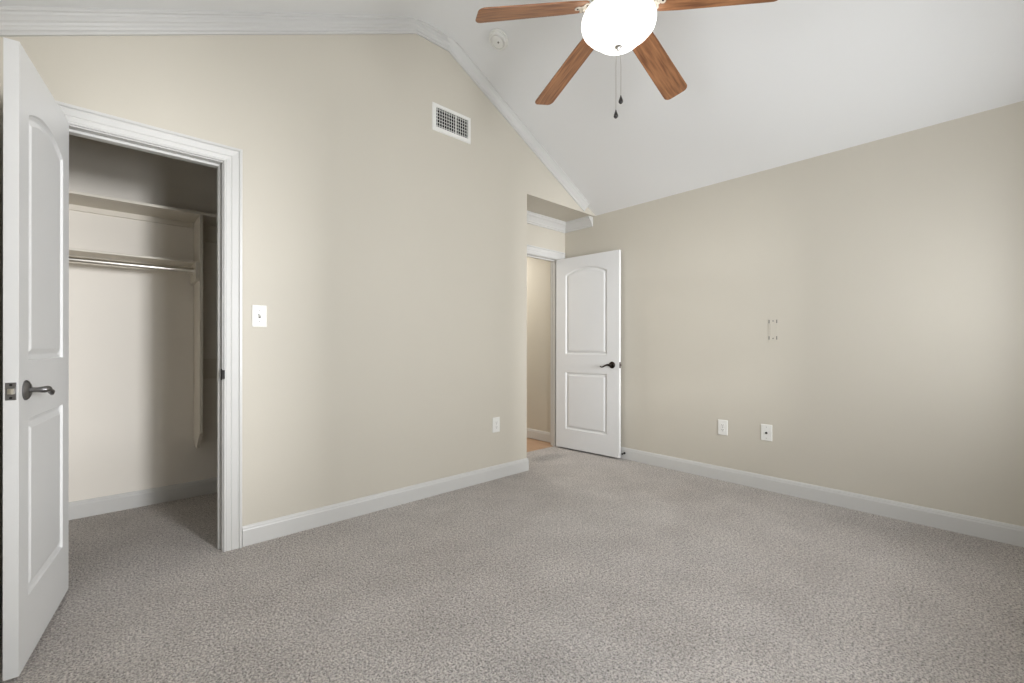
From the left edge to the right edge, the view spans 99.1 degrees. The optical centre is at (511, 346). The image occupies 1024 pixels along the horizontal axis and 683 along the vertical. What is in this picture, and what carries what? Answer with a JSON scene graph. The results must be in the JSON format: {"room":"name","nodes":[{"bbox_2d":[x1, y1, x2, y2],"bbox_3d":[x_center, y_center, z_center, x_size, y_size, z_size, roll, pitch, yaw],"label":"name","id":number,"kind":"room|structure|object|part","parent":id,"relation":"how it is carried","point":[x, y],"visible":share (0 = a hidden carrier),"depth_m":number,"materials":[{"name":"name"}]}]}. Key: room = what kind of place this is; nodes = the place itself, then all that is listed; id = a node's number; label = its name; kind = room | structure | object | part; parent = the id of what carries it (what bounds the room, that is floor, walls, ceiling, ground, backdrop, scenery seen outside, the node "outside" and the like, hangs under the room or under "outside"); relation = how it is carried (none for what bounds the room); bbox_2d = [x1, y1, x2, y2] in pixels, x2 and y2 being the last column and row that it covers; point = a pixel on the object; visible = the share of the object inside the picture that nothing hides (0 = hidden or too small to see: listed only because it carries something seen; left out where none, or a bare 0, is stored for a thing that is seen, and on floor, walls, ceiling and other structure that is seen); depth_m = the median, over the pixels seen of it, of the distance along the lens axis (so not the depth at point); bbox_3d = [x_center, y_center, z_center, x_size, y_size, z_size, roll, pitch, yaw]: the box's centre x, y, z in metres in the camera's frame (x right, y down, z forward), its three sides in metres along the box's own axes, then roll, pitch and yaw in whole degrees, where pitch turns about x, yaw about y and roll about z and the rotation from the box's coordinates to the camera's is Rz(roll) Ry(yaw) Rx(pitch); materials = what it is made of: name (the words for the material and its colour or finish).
{"room":"empty bedroom","nodes":[
{"label":"empty bedroom","id":0,"kind":"room"},
{"bbox_2d":[69,134,216,501],"bbox_3d":[-2.286,-0.113,3.285,1.745,2.470,0.112,0,0,-42],"label":"wall","id":1,"kind":"structure","parent":0,"point":[131,329],"depth_m":2.96,"materials":[{"name":"paint"}]},
{"bbox_2d":[69,248,197,266],"bbox_3d":[-2.530,-0.579,2.836,0.777,0.015,0.221,0,0,-42],"label":"closet shelf","id":2,"kind":"object","parent":1,"relation":"attached to","point":[72,251],"visible":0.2,"depth_m":2.83,"materials":[{"name":"beige paint"}]},
{"bbox_2d":[69,190,216,227],"bbox_3d":[-2.146,-0.883,3.133,1.745,0.052,0.300,0,0,-42],"label":"closet shelf","id":3,"kind":"object","parent":1,"relation":"attached to","point":[78,201],"visible":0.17,"depth_m":2.86,"materials":[{"name":"beige paint"}]},
{"bbox_2d":[190,215,202,448],"bbox_3d":[-2.217,-0.086,3.068,0.040,1.612,0.300,0,0,-42],"label":"panel","id":4,"kind":"object","parent":1,"relation":"attached to","point":[196,279],"depth_m":2.99,"materials":[{"name":"beige paint"}]},
{"bbox_2d":[69,256,194,274],"bbox_3d":[-2.470,-0.518,2.755,0.757,0.060,0.060,0,0,-42],"label":"hanging rod","id":5,"kind":"object","parent":4,"relation":"attached to","point":[72,259],"visible":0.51,"depth_m":2.77,"materials":[{"name":"silver metal"}]},
{"bbox_2d":[0,34,594,584],"bbox_3d":[-0.664,-0.607,3.204,4.030,3.462,0.112,0,0,-42],"label":"wall","id":6,"kind":"structure","parent":0,"point":[385,251],"depth_m":2.79,"materials":[{"name":"paint"}]},
{"bbox_2d":[3,37,68,680],"bbox_3d":[-1.780,0.042,1.684,0.104,2.067,0.654,0,0,-35],"label":"door","id":7,"kind":"structure","parent":6,"relation":"in","point":[35,127],"depth_m":1.53,"materials":[{"name":"white paint"}]},
{"bbox_3d":[-1.619,0.146,1.411,0.025,0.057,0.002,0,0,-35],"label":"latch plate","id":8,"kind":"part","parent":7,"relation":"part of","materials":[{"name":"grey metal"}]},
{"bbox_3d":[-1.640,0.156,1.530,0.052,0.039,0.117,0,0,-35],"label":"lever handle","id":9,"kind":"part","parent":7,"relation":"part of","materials":[{"name":"grey metal"}]},
{"bbox_2d":[55,100,242,551],"bbox_3d":[-1.801,0.047,2.157,0.646,2.092,0.138,0,0,-42],"label":"trim","id":10,"kind":"structure","parent":6,"relation":"attached to","point":[73,130],"depth_m":2.33,"materials":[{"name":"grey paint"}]},
{"bbox_3d":[-1.546,0.151,2.334,0.011,0.060,0.056,0,0,-42],"label":"strike plate","id":11,"kind":"part","parent":10,"relation":"part of","materials":[{"name":"black"}]},
{"bbox_2d":[0,6,449,51],"bbox_3d":[-1.315,-1.789,2.510,2.291,1.059,0.034,0,0,-42],"label":"trim","id":12,"kind":"structure","parent":6,"relation":"attached to","point":[15,21],"depth_m":2.22,"materials":[{"name":"grey paint"}]},
{"bbox_2d":[252,305,266,326],"bbox_3d":[-1.407,-0.169,2.436,0.074,0.122,0.020,0,0,-42],"label":"light switch","id":13,"kind":"object","parent":6,"relation":"attached to","point":[259,312],"visible":1,"depth_m":2.44,"materials":[{"name":"white plastic"}]},
{"bbox_2d":[69,458,528,546],"bbox_3d":[-1.373,1.038,3.254,3.054,0.110,1.167,0,0,-42],"label":"baseboard","id":14,"kind":"structure","parent":6,"relation":"attached to","point":[258,532],"depth_m":2.92,"materials":[{"name":"grey paint"}]},
{"bbox_2d":[432,102,470,143],"bbox_3d":[-0.452,-1.689,3.312,0.350,0.204,0.012,0,0,-42],"label":"air vent","id":15,"kind":"object","parent":6,"relation":"in","point":[446,121],"visible":1,"depth_m":3.30,"materials":[{"name":"white plastic"}]},
{"bbox_2d":[436,109,467,137],"bbox_3d":[-0.453,-1.689,3.313,0.290,0.123,0.003,0,0,-42],"label":"grille","id":16,"kind":"object","parent":15,"relation":"attached to","point":[448,121],"depth_m":3.31,"materials":[{"name":"white plastic"}]},
{"bbox_2d":[492,417,499,432],"bbox_3d":[-0.129,0.650,3.612,0.076,0.124,0.009,0,0,-42],"label":"wall outlet","id":17,"kind":"object","parent":6,"relation":"attached to","point":[496,420],"visible":1,"depth_m":3.61,"materials":[{"name":"white plastic"}]},
{"bbox_2d":[447,37,589,210],"bbox_3d":[0.134,-1.838,3.822,1.719,0.969,0.050,0,0,-42],"label":"trim","id":18,"kind":"structure","parent":6,"relation":"attached to","point":[458,53],"depth_m":3.71,"materials":[{"name":"grey paint"}]},
{"bbox_2d":[0,438,1023,682],"bbox_3d":[-0.515,1.109,3.039,4.030,0.030,6.020,0,0,-42],"label":"floor","id":19,"kind":"structure","parent":0,"point":[576,566],"depth_m":1.93,"materials":[{"name":"carpet"}]},
{"bbox_2d":[0,0,1023,215],"bbox_3d":[0.466,-1.863,1.931,4.080,1.028,3.290,0,0,-42],"label":"ceiling","id":20,"kind":"structure","parent":0,"point":[770,85],"depth_m":2.81,"materials":[{"name":"white paint"}]},
{"bbox_2d":[489,28,508,50],"bbox_3d":[-0.095,-2.206,3.151,0.138,0.093,0.146,0,0,-17],"label":"smoke detector","id":21,"kind":"object","parent":20,"relation":"attached to","point":[498,39],"visible":1,"depth_m":3.12,"materials":[{"name":"white plastic"}]},
{"bbox_2d":[476,0,776,118],"bbox_3d":[0.519,-1.690,2.067,1.244,1.253,1.277,0,0,-42],"label":"ceiling fan","id":22,"kind":"object","parent":20,"relation":"hanging from","point":[609,27],"visible":1,"depth_m":1.99,"materials":[{"name":"brown wood"}]},
{"bbox_3d":[0.093,-1.502,1.959,0.514,0.006,0.133,-13,16,-10],"label":"blade","id":23,"kind":"part","parent":22,"relation":"part of","materials":[{"name":"brown wood"}]},
{"bbox_3d":[0.300,-1.502,2.392,0.133,0.006,0.514,-16,-5,-31],"label":"blade","id":24,"kind":"part","parent":22,"relation":"part of","materials":[{"name":"brown wood"}]},
{"bbox_3d":[0.495,-1.471,2.033,0.340,0.153,0.340,0,0,-42],"label":"lamp shade","id":25,"kind":"part","parent":22,"relation":"part of","materials":[{"name":"white glass"}]},
{"bbox_3d":[0.777,-1.501,2.329,0.133,0.006,0.514,-18,-24,39],"label":"blade","id":26,"kind":"part","parent":22,"relation":"part of","materials":[{"name":"brown wood"}]},
{"bbox_3d":[0.864,-1.501,1.856,0.514,0.006,0.133,14,-8,25],"label":"blade","id":27,"kind":"part","parent":22,"relation":"part of","materials":[{"name":"brown wood"}]},
{"bbox_2d":[527,223,564,252],"bbox_3d":[0.181,-0.110,4.532,0.990,2.470,0.112,0,0,-42],"label":"wall","id":28,"kind":"structure","parent":0,"point":[537,236],"depth_m":4.61,"materials":[{"name":"paint"}]},
{"bbox_2d":[527,244,564,446],"bbox_3d":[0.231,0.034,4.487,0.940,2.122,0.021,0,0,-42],"label":"trim","id":29,"kind":"structure","parent":28,"relation":"attached to","point":[535,250],"depth_m":4.59,"materials":[{"name":"grey paint"}]},
{"bbox_2d":[527,211,592,232],"bbox_3d":[0.348,-1.296,4.350,0.990,0.098,0.380,0,0,-42],"label":"trim","id":30,"kind":"structure","parent":28,"relation":"attached to","point":[533,218],"depth_m":4.59,"materials":[{"name":"grey paint"}]},
{"bbox_2d":[556,250,620,457],"bbox_3d":[0.749,0.073,4.461,0.779,2.010,0.107,0,0,43],"label":"door","id":31,"kind":"structure","parent":28,"relation":"in","point":[588,287],"depth_m":4.44,"materials":[{"name":"white paint"}]},
{"bbox_2d":[527,200,581,221],"bbox_3d":[0.283,-1.375,4.422,0.990,0.060,0.410,0,0,-42],"label":"ceiling","id":32,"kind":"structure","parent":0,"point":[534,207],"depth_m":4.39,"materials":[{"name":"paint"}]},
{"bbox_2d":[527,101,1023,526],"bbox_3d":[1.053,-0.149,4.394,0.112,2.550,6.132,0,0,-42],"label":"wall","id":33,"kind":"structure","parent":0,"point":[890,270],"depth_m":3.00,"materials":[{"name":"paint"}]},
{"bbox_2d":[527,428,550,442],"bbox_3d":[-0.280,1.040,5.759,0.014,0.110,2.320,0,0,-42],"label":"baseboard","id":34,"kind":"structure","parent":33,"relation":"attached to","point":[531,433],"depth_m":5.10,"materials":[{"name":"grey paint"}]},
{"bbox_2d":[718,419,727,435],"bbox_3d":[1.722,0.665,3.571,0.009,0.124,0.076,0,0,-42],"label":"wall outlet","id":35,"kind":"object","parent":33,"relation":"attached to","point":[722,424],"visible":1,"depth_m":3.56,"materials":[{"name":"white plastic"}]},
{"bbox_2d":[761,424,771,440],"bbox_3d":[1.938,0.659,3.329,0.016,0.124,0.078,0,0,-42],"label":"cable jack plate","id":36,"kind":"object","parent":33,"relation":"attached to","point":[766,430],"visible":1,"depth_m":3.33,"materials":[{"name":"white plastic"}]},
{"bbox_2d":[768,318,777,340],"bbox_3d":[1.972,-0.125,3.302,0.004,0.172,0.064,0,0,-42],"label":"mounting bracket","id":37,"kind":"object","parent":33,"relation":"attached to","point":[772,322],"visible":1,"depth_m":3.30,"materials":[{"name":"paint"}]},
{"bbox_2d":[621,447,1023,546],"bbox_3d":[1.788,1.042,3.495,0.014,0.110,3.588,0,0,-42],"label":"baseboard","id":38,"kind":"structure","parent":33,"relation":"attached to","point":[997,531],"depth_m":2.95,"materials":[{"name":"grey paint"}]},
{"bbox_3d":[-1.473,-0.142,1.018,0.112,2.530,4.555,0,0,-42],"label":"wall","id":39,"kind":"structure","parent":0,"visible":0},
{"bbox_2d":[0,584,2,619],"bbox_3d":[-1.039,1.039,0.635,0.014,0.110,3.178,0,0,-42],"label":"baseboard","id":40,"kind":"structure","parent":39,"relation":"attached to","point":[1,585],"depth_m":1.76,"materials":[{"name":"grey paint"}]}
]}

